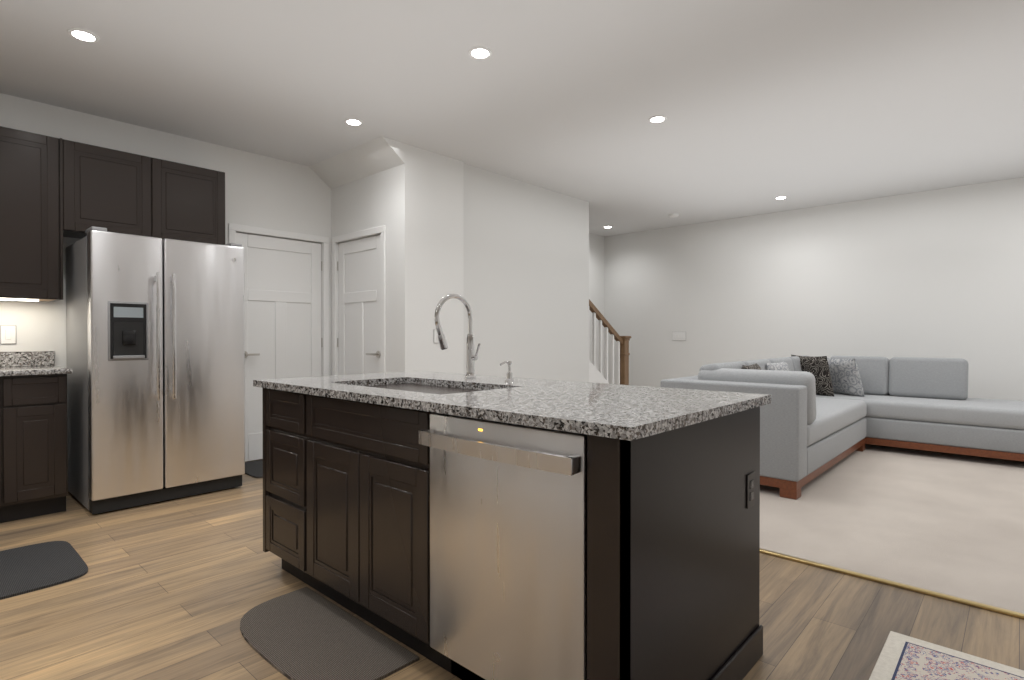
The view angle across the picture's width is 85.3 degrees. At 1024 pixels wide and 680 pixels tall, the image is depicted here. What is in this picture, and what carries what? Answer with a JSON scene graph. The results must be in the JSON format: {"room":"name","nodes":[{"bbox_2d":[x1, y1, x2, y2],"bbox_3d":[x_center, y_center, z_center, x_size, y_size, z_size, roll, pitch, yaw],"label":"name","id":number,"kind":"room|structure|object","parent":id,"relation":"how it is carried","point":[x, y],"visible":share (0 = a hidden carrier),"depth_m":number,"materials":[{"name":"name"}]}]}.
{"room":"kitchen","nodes":[
{"label":"kitchen","id":0,"kind":"room"},
{"bbox_2d":[0,93,603,491],"bbox_3d":[-2.231,-0.290,5.128,0.120,2.750,11.190,0,1,42],"label":"wall","id":1,"kind":"structure","parent":0,"point":[261,191],"depth_m":4.68,"materials":[{"name":"white paint"}]},
{"bbox_2d":[0,325,15,343],"bbox_3d":[-3.401,-0.036,3.753,0.010,0.126,0.081,0,1,42],"label":"outlet","id":2,"kind":"object","parent":1,"relation":"attached to","point":[7,334],"visible":1,"depth_m":3.75,"materials":[{"name":"grey plastic"}]},
{"bbox_2d":[0,351,54,366],"bbox_3d":[-3.796,0.132,3.316,0.020,0.099,1.660,0,1,42],"label":"backsplash","id":3,"kind":"structure","parent":1,"relation":"attached to","point":[27,358],"depth_m":3.81,"materials":[{"name":"grey stone"}]},
{"bbox_2d":[0,126,59,301],"bbox_3d":[-3.289,-0.807,3.634,0.328,1.075,0.477,0,1,42],"label":"upper cabinet","id":4,"kind":"object","parent":1,"relation":"attached to","point":[29,221],"visible":1,"depth_m":3.58,"materials":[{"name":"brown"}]},
{"bbox_2d":[52,138,224,301],"bbox_3d":[-2.775,-0.811,4.196,0.328,1.075,1.044,0,1,42],"label":"upper cabinet","id":5,"kind":"object","parent":1,"relation":"attached to","point":[114,191],"visible":0.88,"depth_m":4.02,"materials":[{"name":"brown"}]},
{"bbox_2d":[236,232,322,461],"bbox_3d":[-2.129,0.067,5.153,0.097,2.020,0.820,0,1,42],"label":"door","id":6,"kind":"structure","parent":1,"relation":"in","point":[282,305],"depth_m":5.13,"materials":[{"name":"white wood"}]},
{"bbox_2d":[331,164,402,371],"bbox_3d":[-1.326,-0.290,5.160,1.170,2.750,0.100,0,1,42],"label":"wall","id":7,"kind":"structure","parent":0,"point":[370,201],"depth_m":4.88,"materials":[{"name":"white paint"}]},
{"bbox_2d":[228,223,385,375],"bbox_3d":[-1.790,0.039,4.927,1.044,2.094,1.074,0,1,42],"label":"door frame","id":8,"kind":"structure","parent":7,"relation":"attached to","point":[366,233],"depth_m":5.41,"materials":[{"name":"white wood"}]},
{"bbox_2d":[337,235,380,374],"bbox_3d":[-1.440,0.067,5.200,0.770,2.020,0.097,0,1,42],"label":"door","id":9,"kind":"structure","parent":7,"relation":"in","point":[359,305],"depth_m":5.21,"materials":[{"name":"white wood"}]},
{"bbox_2d":[403,144,588,381],"bbox_3d":[-0.022,-0.294,5.769,0.130,2.750,2.760,0,1,42],"label":"wall","id":10,"kind":"structure","parent":0,"point":[506,258],"depth_m":5.53,"materials":[{"name":"white paint"}]},
{"bbox_2d":[434,329,438,342],"bbox_3d":[-0.665,-0.034,4.963,0.010,0.126,0.081,0,1,42],"label":"light switch","id":11,"kind":"object","parent":10,"relation":"attached to","point":[435,337],"visible":0.54,"depth_m":4.94,"materials":[{"name":"grey plastic"}]},
{"bbox_2d":[0,459,1023,679],"bbox_3d":[1.150,1.156,2.040,9.290,0.100,11.190,0,1,42],"label":"floor","id":12,"kind":"structure","parent":0,"point":[175,589],"depth_m":2.27,"materials":[{"name":"brown wood"}]},
{"bbox_2d":[0,375,19,522],"bbox_3d":[-3.389,0.654,3.320,0.618,0.885,0.586,0,1,42],"label":"base cabinet","id":13,"kind":"object","parent":12,"relation":"on","point":[9,384],"depth_m":3.31,"materials":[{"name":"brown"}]},
{"bbox_2d":[20,375,67,518],"bbox_3d":[-3.154,0.653,3.577,0.618,0.885,0.373,0,1,42],"label":"base cabinet","id":14,"kind":"object","parent":12,"relation":"on","point":[33,442],"depth_m":3.43,"materials":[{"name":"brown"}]},
{"bbox_2d":[0,363,71,374],"bbox_3d":[-3.564,0.198,3.104,0.648,0.030,1.660,0,1,42],"label":"countertop","id":15,"kind":"structure","parent":14,"relation":"on","point":[51,369],"depth_m":3.42,"materials":[{"name":"grey stone"}]},
{"bbox_2d":[0,541,87,599],"bbox_3d":[-2.576,1.098,2.429,0.690,0.010,1.090,0,1,42],"label":"mat","id":16,"kind":"object","parent":12,"relation":"on","point":[30,568],"visible":0.94,"depth_m":2.67,"materials":[{"name":"grey rubber"}]},
{"bbox_2d":[66,226,244,513],"bbox_3d":[-2.550,0.193,4.007,0.867,1.800,0.920,0,1,42],"label":"fridge","id":17,"kind":"object","parent":12,"relation":"on","point":[155,346],"visible":0.98,"depth_m":3.70,"materials":[{"name":"grey metal"}]},
{"bbox_2d":[245,460,262,477],"bbox_3d":[-1.906,1.081,4.914,0.600,0.010,0.940,0,1,42],"label":"door mat","id":18,"kind":"object","parent":12,"relation":"on","point":[254,469],"visible":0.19,"depth_m":4.66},
{"bbox_2d":[240,587,418,679],"bbox_3d":[-0.737,1.100,2.060,0.800,0.010,0.360,0,1,42],"label":"area rug","id":19,"kind":"object","parent":12,"relation":"on","point":[305,633],"visible":0.96,"depth_m":2.02,"materials":[{"name":"grey fabric"}]},
{"bbox_2d":[253,382,762,679],"bbox_3d":[-0.165,0.663,2.258,1.962,0.885,0.962,0,1,42],"label":"kitchen island","id":20,"kind":"object","parent":12,"relation":"on","point":[469,525],"depth_m":1.64,"materials":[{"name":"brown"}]},
{"bbox_2d":[253,371,770,441],"bbox_3d":[-0.152,0.205,2.277,2.010,0.030,0.949,0,1,42],"label":"island countertop","id":21,"kind":"structure","parent":20,"relation":"on","point":[639,412],"depth_m":1.81,"materials":[{"name":"grey stone"}]},
{"bbox_2d":[357,382,492,393],"bbox_3d":[-0.390,0.313,2.374,0.792,0.212,0.442,0,1,42],"label":"sink","id":22,"kind":"object","parent":21,"relation":"in","point":[437,387],"depth_m":2.57,"materials":[{"name":"silver metal"}]},
{"bbox_2d":[434,294,480,377],"bbox_3d":[-0.249,-0.016,2.622,0.110,0.407,0.250,0,1,42],"label":"faucet","id":23,"kind":"object","parent":21,"relation":"on","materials":[{"name":"silver metal"}]},
{"bbox_2d":[499,361,516,381],"bbox_3d":[-0.025,0.141,2.520,0.044,0.094,0.083,0,1,42],"label":"soap dispenser","id":24,"kind":"object","parent":21,"relation":"on","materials":[{"name":"silver metal"}]},
{"bbox_2d":[589,299,630,384],"bbox_3d":[0.128,0.056,6.794,1.070,2.035,3.330,0,1,42],"label":"stair railing","id":25,"kind":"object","parent":12,"relation":"on","point":[595,374],"depth_m":7.33,"materials":[{"name":"white"}]},
{"bbox_2d":[760,444,1023,613],"bbox_3d":[3.244,1.085,4.325,9.050,0.012,4.750,0,1,42],"label":"carpet floor","id":26,"kind":"structure","parent":12,"relation":"on","point":[951,524],"depth_m":3.32,"materials":[{"name":"beige carpet"}]},
{"bbox_2d":[660,355,1023,499],"bbox_3d":[3.527,0.625,4.456,3.425,0.906,3.230,0,1,42],"label":"sofa","id":27,"kind":"object","parent":26,"relation":"on","point":[819,415],"visible":0.85,"depth_m":4.89,"materials":[{"name":"grey fabric"}]},
{"bbox_2d":[760,548,1023,618],"bbox_3d":[2.079,1.098,2.166,7.850,0.014,0.032,0,1,42],"label":"transition strip","id":28,"kind":"object","parent":12,"relation":"on","point":[924,591],"depth_m":2.47,"materials":[{"name":"beige wood"}]},
{"bbox_2d":[869,631,1023,679],"bbox_3d":[1.813,1.111,0.625,2.560,0.010,1.660,0,1,42],"label":"area rug","id":29,"kind":"object","parent":12,"relation":"on","point":[903,657],"visible":1,"depth_m":1.88,"materials":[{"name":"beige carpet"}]},
{"bbox_2d":[0,0,1023,236],"bbox_3d":[1.150,-1.694,2.021,9.290,0.100,11.190,0,1,42],"label":"ceiling","id":30,"kind":"structure","parent":0,"point":[760,105],"depth_m":3.63,"materials":[{"name":"white paint"}]},
{"bbox_2d":[68,28,98,42],"bbox_3d":[-2.319,-1.647,3.009,0.136,0.006,0.136,0,1,42],"label":"recessed light","id":31,"kind":"object","parent":30,"relation":"in","point":[83,35],"visible":1,"depth_m":3.00,"materials":[{"name":"white"}]},
{"bbox_2d":[344,118,362,125],"bbox_3d":[-1.204,-1.656,4.225,0.136,0.006,0.136,0,1,42],"label":"recessed light","id":32,"kind":"object","parent":30,"relation":"in","point":[353,122],"visible":1,"depth_m":4.22,"materials":[{"name":"white plastic"}]},
{"bbox_2d":[309,136,404,188],"bbox_3d":[-1.426,-1.579,5.020,1.200,0.170,0.231,0,1,42],"label":"ceiling soffit","id":33,"kind":"structure","parent":30,"relation":"attached to","point":[377,155],"depth_m":4.93,"materials":[{"name":"white paint"}]},
{"bbox_2d":[468,46,491,58],"bbox_3d":[-0.182,-1.649,3.194,0.136,0.006,0.136,0,1,42],"label":"recessed light","id":34,"kind":"object","parent":30,"relation":"in","point":[479,52],"visible":1,"depth_m":3.18,"materials":[{"name":"white"}]},
{"bbox_2d":[648,115,666,122],"bbox_3d":[1.091,-1.655,4.170,0.136,0.006,0.136,0,1,42],"label":"recessed light","id":35,"kind":"object","parent":30,"relation":"in","point":[657,119],"visible":1,"depth_m":4.16,"materials":[{"name":"white plastic"}]},
{"bbox_2d":[669,213,678,217],"bbox_3d":[2.166,-1.666,7.444,0.130,0.030,0.130,0,1,42],"label":"smoke detector","id":36,"kind":"object","parent":30,"relation":"attached to","point":[673,215],"visible":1,"depth_m":7.41,"materials":[{"name":"white plastic"}]},
{"bbox_2d":[775,196,786,198],"bbox_3d":[3.161,-1.671,6.532,0.136,0.006,0.136,0,1,42],"label":"recessed light","id":37,"kind":"object","parent":30,"relation":"in","point":[781,197],"visible":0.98,"depth_m":6.51,"materials":[{"name":"white"}]},
{"bbox_2d":[604,177,1023,400],"bbox_3d":[4.934,-0.296,6.070,9.170,2.750,0.120,0,1,42],"label":"wall","id":38,"kind":"structure","parent":0,"point":[938,273],"depth_m":6.84,"materials":[{"name":"white paint"}]},
{"bbox_2d":[672,332,685,340],"bbox_3d":[2.475,-0.052,8.234,0.205,0.119,0.010,0,1,42],"label":"light switch","id":39,"kind":"object","parent":38,"relation":"attached to","point":[678,336],"visible":1,"depth_m":8.23,"materials":[{"name":"grey plastic"}]}
]}

